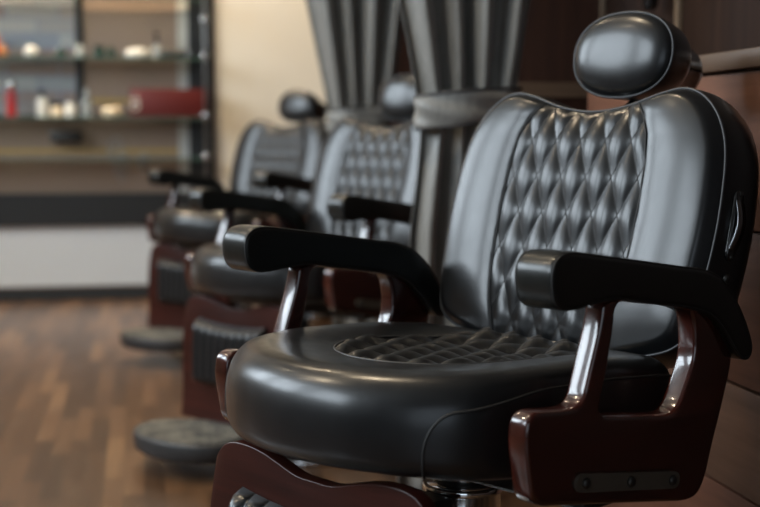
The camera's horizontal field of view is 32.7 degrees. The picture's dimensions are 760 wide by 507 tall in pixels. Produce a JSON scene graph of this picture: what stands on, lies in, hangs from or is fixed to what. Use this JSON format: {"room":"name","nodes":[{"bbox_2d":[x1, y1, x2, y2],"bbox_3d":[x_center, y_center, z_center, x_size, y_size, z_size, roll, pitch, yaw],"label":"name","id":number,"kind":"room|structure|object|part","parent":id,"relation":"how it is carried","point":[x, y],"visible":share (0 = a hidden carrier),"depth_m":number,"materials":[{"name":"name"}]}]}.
{"room":"salon","nodes":[
{"label":"salon","id":0,"kind":"room"},
{"bbox_2d":[0,0,326,286],"bbox_3d":[-2.288,-1.521,7.574,4.700,3.600,0.162,-1,5,-10],"label":"wall","id":1,"kind":"structure","parent":0,"point":[264,50],"depth_m":7.80,"materials":[{"name":"beige paint"}]},
{"bbox_2d":[0,286,147,300],"bbox_3d":[-2.345,0.245,7.631,4.550,0.072,0.018,-1,5,-10],"label":"baseboard","id":2,"kind":"structure","parent":1,"relation":"attached to","point":[121,291],"depth_m":7.72,"materials":[{"name":"grey paint"}]},
{"bbox_2d":[0,284,147,288],"bbox_3d":[-2.345,0.205,7.625,4.550,0.008,0.024,-1,5,-10],"label":"trim","id":3,"kind":"structure","parent":1,"relation":"attached to","point":[130,284],"depth_m":7.71,"materials":[{"name":"beige wood"}]},
{"bbox_2d":[0,0,214,226],"bbox_3d":[-2.394,-1.230,7.476,2.846,2.163,0.043,-1,5,-10],"label":"shelving unit","id":4,"kind":"object","parent":1,"relation":"attached to","point":[33,193],"visible":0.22,"depth_m":7.67,"materials":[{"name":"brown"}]},
{"bbox_2d":[0,0,83,116],"bbox_3d":[-2.225,-1.318,7.492,0.988,1.070,0.022,-1,5,-10],"label":"mirror","id":5,"kind":"object","parent":4,"relation":"attached to","point":[47,25],"visible":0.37,"depth_m":7.55,"materials":[{"name":"grey mirror"}]},
{"bbox_3d":[-2.247,-0.795,7.537,0.944,0.020,0.020,-1,5,-10],"label":"frame","id":6,"kind":"part","parent":5,"relation":"part of","materials":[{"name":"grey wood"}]},
{"bbox_3d":[-1.761,-1.326,7.578,0.044,1.070,0.022,-1,5,-10],"label":"frame","id":7,"kind":"part","parent":5,"relation":"part of","materials":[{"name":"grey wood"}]},
{"bbox_2d":[50,131,81,142],"bbox_3d":[-1.827,-0.678,7.551,0.180,0.065,0.105,-1,5,-10],"label":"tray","id":8,"kind":"object","parent":4,"relation":"attached to","point":[55,136],"visible":1,"depth_m":7.50,"materials":[{"name":"black plastic"}]},
{"bbox_3d":[-2.468,-0.248,7.551,2.696,0.195,0.042,-1,5,-10],"label":"frame","id":9,"kind":"part","parent":4,"relation":"part of","materials":[{"name":"grey wood"}]},
{"bbox_2d":[108,136,148,180],"bbox_3d":[-1.495,-0.562,7.704,0.238,0.266,0.011,-1,5,-10],"label":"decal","id":10,"kind":"object","parent":4,"relation":"attached to","point":[119,139],"visible":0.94,"depth_m":7.69,"materials":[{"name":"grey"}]},
{"bbox_3d":[-1.069,-1.252,7.721,0.150,2.163,0.042,-1,5,-10],"label":"frame","id":11,"kind":"part","parent":4,"relation":"part of","materials":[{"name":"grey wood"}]},
{"bbox_2d":[201,0,209,175],"bbox_3d":[-1.005,-1.108,7.448,0.042,2.800,0.039,-1,5,-10],"label":"rod","id":12,"kind":"object","parent":4,"relation":"attached to","point":[204,18],"visible":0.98,"depth_m":7.46,"materials":[{"name":"grey metal"}]},
{"bbox_2d":[0,56,207,61],"bbox_3d":[-1.997,-1.115,7.411,2.000,0.010,0.245,-1,5,-10],"label":"glass shelf","id":13,"kind":"object","parent":12,"relation":"attached to","point":[49,58],"visible":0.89,"depth_m":7.45,"materials":[{"name":"white"}]},
{"bbox_2d":[0,44,7,55],"bbox_3d":[-2.141,-1.150,7.361,0.056,0.070,0.056,-1,5,-10],"label":"bottle","id":14,"kind":"object","parent":13,"relation":"on","point":[3,50],"visible":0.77,"depth_m":7.34,"materials":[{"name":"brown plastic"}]},
{"bbox_2d":[24,45,38,55],"bbox_3d":[-1.988,-1.153,7.389,0.084,0.070,0.084,-1,5,-10],"label":"ornament","id":15,"kind":"object","parent":13,"relation":"on","point":[30,50],"visible":0.83,"depth_m":7.36,"materials":[{"name":"white ceramic"}]},
{"bbox_2d":[56,48,65,56],"bbox_3d":[-1.826,-1.148,7.420,0.054,0.055,0.054,-1,5,-10],"label":"jar","id":16,"kind":"object","parent":13,"relation":"on","point":[60,52],"visible":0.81,"depth_m":7.40,"materials":[{"name":"green glass"}]},
{"bbox_2d":[74,45,84,56],"bbox_3d":[-1.723,-1.158,7.438,0.064,0.071,0.064,-1,5,-10],"label":"tumbler","id":17,"kind":"object","parent":13,"relation":"on","point":[79,50],"visible":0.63,"depth_m":7.41,"materials":[{"name":"white"}]},
{"bbox_2d":[94,45,103,56],"bbox_3d":[-1.615,-1.159,7.458,0.058,0.070,0.058,-1,5,-10],"label":"jar","id":18,"kind":"object","parent":13,"relation":"on","point":[98,49],"visible":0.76,"depth_m":7.43,"materials":[{"name":"green glass"}]},
{"bbox_3d":[-1.997,-1.115,7.412,2.000,0.009,0.242,-1,5,-10],"label":"pane","id":19,"kind":"part","parent":13,"relation":"part of","materials":[{"name":"clear glass"}]},
{"bbox_2d":[106,47,114,56],"bbox_3d":[-1.551,-1.156,7.470,0.048,0.062,0.048,-1,5,-10],"label":"bottle","id":20,"kind":"object","parent":13,"relation":"on","point":[110,52],"visible":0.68,"depth_m":7.45,"materials":[{"name":"green glass"}]},
{"bbox_2d":[124,48,149,57],"bbox_3d":[-1.403,-1.157,7.497,0.150,0.058,0.150,-1,5,-10],"label":"soap dish","id":21,"kind":"object","parent":13,"relation":"on","point":[133,52],"visible":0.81,"depth_m":7.44,"materials":[{"name":"white ceramic"}]},
{"bbox_2d":[152,33,161,57],"bbox_3d":[-1.293,-1.203,7.514,0.056,0.148,0.056,-1,5,-10],"label":"bottle","id":22,"kind":"object","parent":13,"relation":"on","point":[156,47],"visible":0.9,"depth_m":7.49,"materials":[{"name":"white plastic"}]},
{"bbox_2d":[160,48,190,57],"bbox_3d":[-1.192,-1.161,7.536,0.180,0.060,0.060,-1,5,-10],"label":"hair clipper","id":23,"kind":"object","parent":13,"relation":"on","point":[164,53],"visible":0.92,"depth_m":7.51,"materials":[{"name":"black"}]},
{"bbox_2d":[0,157,208,159],"bbox_3d":[-1.997,-0.544,7.462,2.000,0.010,0.245,-1,5,-10],"label":"glass shelf","id":24,"kind":"object","parent":12,"relation":"attached to","point":[129,158],"visible":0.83,"depth_m":7.43,"materials":[{"name":"white"}]},
{"bbox_3d":[-1.997,-0.545,7.464,2.000,0.009,0.242,-1,5,-10],"label":"pane","id":25,"kind":"part","parent":24,"relation":"part of","materials":[{"name":"clear glass"}]},
{"bbox_2d":[0,117,208,119],"bbox_3d":[-1.997,-0.776,7.441,2.000,0.010,0.245,-1,5,-10],"label":"glass shelf","id":26,"kind":"object","parent":12,"relation":"attached to","point":[162,118],"visible":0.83,"depth_m":7.40,"materials":[{"name":"white"}]},
{"bbox_2d":[6,80,16,116],"bbox_3d":[-2.101,-0.883,7.392,0.060,0.212,0.060,-1,5,-10],"label":"bottle","id":27,"kind":"object","parent":26,"relation":"on","point":[11,96],"visible":0.95,"depth_m":7.37,"materials":[{"name":"red plastic"}]},
{"bbox_2d":[36,89,47,116],"bbox_3d":[-1.934,-0.860,7.425,0.066,0.160,0.066,-1,5,-10],"label":"bottle","id":28,"kind":"object","parent":26,"relation":"on","point":[41,102],"visible":0.95,"depth_m":7.40,"materials":[{"name":"white plastic"}]},
{"bbox_2d":[50,102,62,116],"bbox_3d":[-1.855,-0.826,7.443,0.074,0.088,0.074,-1,5,-10],"label":"jar","id":29,"kind":"object","parent":26,"relation":"on","point":[56,108],"visible":0.94,"depth_m":7.41,"materials":[{"name":"beige"}]},
{"bbox_3d":[-1.855,-0.857,7.440,0.074,0.024,0.074,-1,5,-10],"label":"lid","id":30,"kind":"part","parent":29,"relation":"part of","materials":[{"name":"black plastic"}]},
{"bbox_2d":[64,100,75,116],"bbox_3d":[-1.782,-0.833,7.456,0.070,0.100,0.070,-1,5,-10],"label":"jar","id":31,"kind":"object","parent":26,"relation":"on","point":[69,105],"visible":0.92,"depth_m":7.43,"materials":[{"name":"white"}]},
{"bbox_3d":[-1.782,-0.872,7.453,0.070,0.022,0.070,-1,5,-10],"label":"lid","id":32,"kind":"part","parent":31,"relation":"part of","materials":[{"name":"silver metal"}]},
{"bbox_2d":[81,88,92,116],"bbox_3d":[-1.690,-0.869,7.470,0.066,0.170,0.066,-1,5,-10],"label":"bottle","id":33,"kind":"object","parent":26,"relation":"on","point":[86,102],"visible":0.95,"depth_m":7.45,"materials":[{"name":"white"}]},
{"bbox_2d":[101,107,122,116],"bbox_3d":[-1.551,-0.818,7.501,0.124,0.062,0.124,-1,5,-10],"label":"soap dish","id":34,"kind":"object","parent":26,"relation":"on","point":[106,111],"visible":0.85,"depth_m":7.45,"materials":[{"name":"beige ceramic"}]},
{"bbox_2d":[130,88,208,116],"bbox_3d":[-1.227,-0.874,7.548,0.449,0.165,0.165,-1,5,-10],"label":"box","id":35,"kind":"object","parent":26,"relation":"on","point":[144,102],"visible":0.94,"depth_m":7.47,"materials":[{"name":"red"}]},
{"bbox_3d":[-1.997,-0.777,7.443,2.000,0.009,0.242,-1,5,-10],"label":"pane","id":36,"kind":"part","parent":26,"relation":"part of","materials":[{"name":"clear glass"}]},
{"bbox_2d":[52,0,206,2],"bbox_3d":[-1.997,-1.458,7.380,2.000,0.010,0.245,-1,5,-10],"label":"glass shelf","id":37,"kind":"object","parent":12,"relation":"attached to","point":[160,1],"visible":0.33,"depth_m":7.52,"materials":[{"name":"white"}]},
{"bbox_3d":[-1.007,-1.109,7.458,0.016,2.800,0.016,-1,5,-10],"label":"rod","id":38,"kind":"part","parent":12,"relation":"part of","materials":[{"name":"grey metal"}]},
{"bbox_2d":[0,298,562,506],"bbox_3d":[-1.401,0.788,2.567,4.950,0.100,10.800,-1,5,-10],"label":"floor","id":39,"kind":"structure","parent":0,"point":[73,398],"depth_m":4.52,"materials":[{"name":"brown wood"}]},
{"bbox_2d":[120,90,328,356],"bbox_3d":[-0.651,-0.156,5.869,0.720,1.187,1.219,4,6,37],"label":"barber chair","id":40,"kind":"object","parent":39,"relation":"on","point":[270,159],"visible":0.63,"depth_m":5.86,"materials":[{"name":"black leather"}]},
{"bbox_3d":[-0.906,-0.170,6.073,0.036,0.321,0.475,4,6,37],"label":"arm frame","id":41,"kind":"part","parent":40,"relation":"part of","materials":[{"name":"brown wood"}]},
{"bbox_3d":[-0.645,-0.043,5.888,0.624,0.072,0.160,4,6,37],"label":"seat frame","id":42,"kind":"part","parent":40,"relation":"part of","materials":[{"name":"brown wood"}]},
{"bbox_2d":[154,206,307,242],"bbox_3d":[-0.688,-0.117,5.825,0.573,0.181,0.628,4,6,37],"label":"seat cushion","id":43,"kind":"object","parent":40,"relation":"on","point":[173,224],"depth_m":5.55,"materials":[{"name":"black leather"}]},
{"bbox_3d":[-0.487,-0.394,6.064,0.298,0.421,0.127,4,6,37],"label":"quilted panel","id":44,"kind":"part","parent":40,"relation":"part of","materials":[{"name":"black leather"}]},
{"bbox_3d":[-0.448,-0.392,6.115,0.594,0.476,0.259,4,6,37],"label":"backrest","id":45,"kind":"part","parent":40,"relation":"part of","materials":[{"name":"black leather"}]},
{"bbox_3d":[-0.387,-0.135,5.679,0.036,0.321,0.475,4,6,37],"label":"arm frame","id":46,"kind":"part","parent":40,"relation":"part of","materials":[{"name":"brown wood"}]},
{"bbox_2d":[133,74,419,466],"bbox_3d":[-0.220,0.015,4.060,0.720,1.171,1.219,5,7,45],"label":"barber chair","id":47,"kind":"object","parent":39,"relation":"on","point":[364,184],"visible":0.45,"depth_m":3.94,"materials":[{"name":"black leather"}]},
{"bbox_3d":[-0.446,0.006,4.296,0.036,0.321,0.475,5,7,45],"label":"arm frame","id":48,"kind":"part","parent":47,"relation":"part of","materials":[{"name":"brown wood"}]},
{"bbox_2d":[191,242,326,302],"bbox_3d":[-0.263,0.062,4.021,0.573,0.181,0.628,5,7,45],"label":"seat cushion","id":49,"kind":"object","parent":47,"relation":"on","point":[210,273],"depth_m":3.76,"materials":[{"name":"black leather"}]},
{"bbox_3d":[-0.213,0.137,4.078,0.624,0.072,0.160,5,7,45],"label":"seat frame","id":50,"kind":"part","parent":47,"relation":"part of","materials":[{"name":"brown wood"}]},
{"bbox_3d":[-0.211,0.180,4.083,0.136,0.015,0.136,5,7,45],"label":"mounting plate","id":51,"kind":"part","parent":47,"relation":"part of","materials":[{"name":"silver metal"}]},
{"bbox_3d":[0.017,0.048,3.837,0.036,0.321,0.475,5,7,45],"label":"arm frame","id":52,"kind":"part","parent":47,"relation":"part of","materials":[{"name":"brown wood"}]},
{"bbox_3d":[0.016,-0.209,4.278,0.594,0.476,0.259,5,7,45],"label":"backrest","id":53,"kind":"part","parent":47,"relation":"part of","materials":[{"name":"black leather"}]},
{"bbox_3d":[-0.030,-0.212,4.232,0.298,0.421,0.127,5,7,45],"label":"quilted panel","id":54,"kind":"part","parent":47,"relation":"part of","materials":[{"name":"black leather"}]},
{"bbox_2d":[210,11,758,506],"bbox_3d":[0.124,0.187,2.067,1.219,1.187,0.720,-5,7,-42],"label":"barber chair","id":55,"kind":"object","parent":39,"relation":"on","point":[590,256],"visible":1,"depth_m":2.02,"materials":[{"name":"black leather"}]},
{"bbox_3d":[-0.091,0.169,2.312,0.475,0.321,0.036,-5,7,-42],"label":"arm frame","id":56,"kind":"part","parent":55,"relation":"part of","materials":[{"name":"brown wood"}]},
{"bbox_2d":[226,322,669,480],"bbox_3d":[0.080,0.226,2.029,0.628,0.181,0.573,-5,7,-42],"label":"seat cushion","id":57,"kind":"object","parent":55,"relation":"on","point":[422,400],"depth_m":1.81,"materials":[{"name":"black leather"}]},
{"bbox_3d":[0.133,0.344,2.089,0.136,0.015,0.136,-5,7,-42],"label":"mounting plate","id":58,"kind":"part","parent":55,"relation":"part of","materials":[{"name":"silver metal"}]},
{"bbox_3d":[0.119,0.153,2.059,0.405,0.034,0.310,-5,7,-42],"label":"quilted panel","id":59,"kind":"part","parent":55,"relation":"part of","materials":[{"name":"black leather"}]},
{"bbox_3d":[0.132,0.301,2.084,0.160,0.072,0.624,-5,7,-42],"label":"seat frame","id":60,"kind":"part","parent":55,"relation":"part of","materials":[{"name":"brown wood"}]},
{"bbox_3d":[0.323,-0.048,2.229,0.127,0.421,0.298,-5,7,-42],"label":"quilted panel","id":61,"kind":"part","parent":55,"relation":"part of","materials":[{"name":"black leather"}]},
{"bbox_3d":[0.370,-0.045,2.273,0.259,0.476,0.594,-5,7,-42],"label":"backrest","id":62,"kind":"part","parent":55,"relation":"part of","materials":[{"name":"black leather"}]},
{"bbox_3d":[0.351,0.212,1.833,0.475,0.321,0.036,-5,7,-42],"label":"arm frame","id":63,"kind":"part","parent":55,"relation":"part of","materials":[{"name":"brown wood"}]},
{"bbox_3d":[0.452,-0.242,2.331,0.199,0.198,0.022,-5,7,-42],"label":"headrest post","id":64,"kind":"part","parent":55,"relation":"part of","materials":[{"name":"black metal"}]},
{"bbox_3d":[0.557,-0.044,2.046,0.049,0.110,0.015,-5,7,-42],"label":"handle","id":65,"kind":"part","parent":55,"relation":"part of","materials":[{"name":"black plastic"}]},
{"bbox_2d":[588,47,759,506],"bbox_3d":[0.723,0.153,2.783,0.243,1.126,1.048,-1,5,-10],"label":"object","id":66,"kind":"object","parent":39,"relation":"on","point":[732,474],"visible":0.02,"depth_m":2.43,"materials":[{"name":"brown wood"}]},
{"bbox_2d":[698,47,759,74],"bbox_3d":[0.723,-0.390,2.734,0.243,0.036,1.048,-1,5,-10],"label":"countertop","id":67,"kind":"structure","parent":66,"relation":"on","point":[749,58],"depth_m":2.43,"materials":[{"name":"beige wood"}]},
{"bbox_2d":[391,27,412,126],"bbox_3d":[0.104,-1.353,5.708,0.380,3.600,0.060,-1,5,-10],"label":"wall partition","id":68,"kind":"structure","parent":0,"point":[404,63],"depth_m":5.72,"materials":[{"name":"brown wood"}]},
{"bbox_2d":[306,0,403,324],"bbox_3d":[-0.112,-0.926,5.434,0.907,2.740,0.465,-1,5,-10],"label":"curtain","id":69,"kind":"object","parent":68,"relation":"hanging from","point":[357,42],"visible":0.42,"depth_m":5.29,"materials":[{"name":"grey fabric"}]},
{"bbox_2d":[518,0,599,109],"bbox_3d":[0.465,-1.178,3.769,0.380,3.600,0.060,-1,5,-10],"label":"wall partition","id":70,"kind":"structure","parent":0,"point":[553,30],"depth_m":3.80,"materials":[{"name":"brown wood"}]},
{"bbox_2d":[397,0,529,489],"bbox_3d":[0.222,-0.750,3.488,0.963,2.740,0.470,-1,5,-10],"label":"curtain","id":71,"kind":"object","parent":70,"relation":"hanging from","point":[465,55],"visible":0.47,"depth_m":3.36,"materials":[{"name":"grey fabric"}]},
{"bbox_2d":[517,82,587,97],"bbox_3d":[0.469,-0.479,3.795,0.385,0.043,0.014,-1,5,-10],"label":"trim","id":72,"kind":"structure","parent":70,"relation":"attached to","point":[544,89],"depth_m":3.80,"materials":[{"name":"beige wood"}]},
{"bbox_2d":[607,0,759,54],"bbox_3d":[0.909,-1.093,2.828,0.150,3.600,10.400,-1,5,-10],"label":"wall","id":73,"kind":"structure","parent":0,"point":[709,26],"depth_m":3.09,"materials":[{"name":"brown wood"}]},
{"bbox_2d":[600,0,606,17],"bbox_3d":[0.653,-1.736,3.702,0.014,2.475,0.024,-1,5,-10],"label":"trim","id":74,"kind":"structure","parent":73,"relation":"attached to","point":[603,3],"depth_m":3.78,"materials":[{"name":"brown wood"}]},
{"bbox_2d":[642,0,657,10],"bbox_3d":[0.701,-0.733,3.317,0.097,0.215,0.210,-1,5,-10],"label":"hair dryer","id":75,"kind":"object","parent":73,"relation":"attached to","point":[648,5],"visible":1,"depth_m":3.33,"materials":[{"name":"black plastic"}]},
{"bbox_2d":[674,0,682,30],"bbox_3d":[0.752,-1.688,3.172,0.014,2.475,0.024,-1,5,-10],"label":"trim","id":76,"kind":"structure","parent":73,"relation":"attached to","point":[678,4],"depth_m":3.26,"materials":[{"name":"brown wood"}]}
]}

